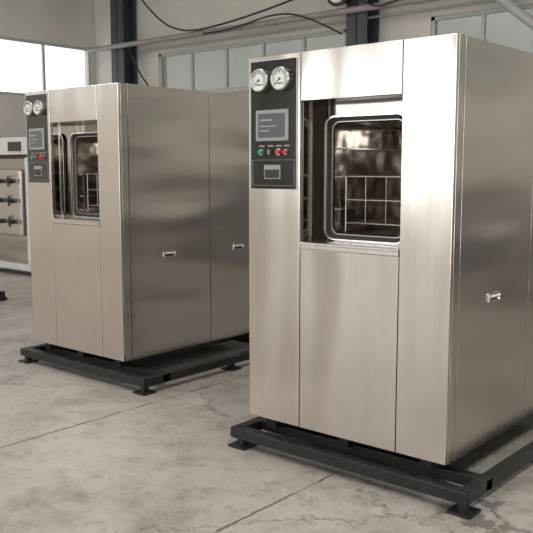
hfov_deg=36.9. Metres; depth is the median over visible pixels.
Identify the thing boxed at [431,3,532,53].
window
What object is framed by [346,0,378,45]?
steel column
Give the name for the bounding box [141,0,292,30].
hanging cable
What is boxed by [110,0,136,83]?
steel column
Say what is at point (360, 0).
hanging cable
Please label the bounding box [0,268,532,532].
floor
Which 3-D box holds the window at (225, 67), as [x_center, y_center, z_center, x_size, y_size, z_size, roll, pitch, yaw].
[-0.344,-3.212,12.800,4.000,0.730,0.060,6,9,40]
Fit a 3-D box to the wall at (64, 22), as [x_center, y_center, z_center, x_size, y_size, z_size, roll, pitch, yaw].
[-9.271,-2.375,8.320,0.200,5.600,18.400,6,9,40]
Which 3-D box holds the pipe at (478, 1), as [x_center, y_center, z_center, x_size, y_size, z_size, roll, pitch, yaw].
[1.577,-3.430,10.928,10.200,0.038,0.040,6,9,40]
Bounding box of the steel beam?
[0,291,6,300]
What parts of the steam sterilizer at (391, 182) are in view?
card frame, touch screen glass, control panel, control panel trim, window sill, panel window, panel window, panel, panel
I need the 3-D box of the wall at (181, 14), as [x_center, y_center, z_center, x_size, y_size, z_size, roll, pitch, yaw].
[4.257,-2.460,9.013,19.900,5.600,0.200,6,9,40]
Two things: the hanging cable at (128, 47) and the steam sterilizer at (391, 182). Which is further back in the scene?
the hanging cable at (128, 47)
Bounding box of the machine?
[0,137,30,271]
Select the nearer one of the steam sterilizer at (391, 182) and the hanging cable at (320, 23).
the steam sterilizer at (391, 182)
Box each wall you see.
[0,0,96,137]
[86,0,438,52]
[94,0,532,95]
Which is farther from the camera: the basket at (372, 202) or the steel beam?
the steel beam
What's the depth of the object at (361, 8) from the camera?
11.81 m
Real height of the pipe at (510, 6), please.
1.539 m
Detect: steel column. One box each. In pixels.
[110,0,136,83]
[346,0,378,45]
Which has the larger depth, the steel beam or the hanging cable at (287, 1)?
the hanging cable at (287, 1)
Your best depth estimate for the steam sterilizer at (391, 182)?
3.75 m
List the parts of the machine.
machine door, machine post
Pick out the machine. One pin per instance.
(15, 250)
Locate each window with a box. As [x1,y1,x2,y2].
[0,36,90,95]
[159,29,345,91]
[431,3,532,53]
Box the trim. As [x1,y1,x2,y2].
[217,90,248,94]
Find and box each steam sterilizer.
[18,83,249,395]
[228,33,532,519]
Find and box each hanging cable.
[128,47,148,85]
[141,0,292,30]
[202,13,341,34]
[360,0,397,5]
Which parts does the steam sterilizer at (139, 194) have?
touch screen glass, control panel, control panel trim, panel window, window sill, panel window, panel, panel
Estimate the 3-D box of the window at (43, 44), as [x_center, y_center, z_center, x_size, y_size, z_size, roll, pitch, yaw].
[-4.663,-3.430,13.552,0.060,0.980,4.080,6,9,40]
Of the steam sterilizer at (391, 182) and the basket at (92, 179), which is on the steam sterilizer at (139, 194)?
the basket at (92, 179)
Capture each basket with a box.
[87,174,98,210]
[345,175,400,230]
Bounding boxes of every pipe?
[136,0,493,51]
[494,0,532,29]

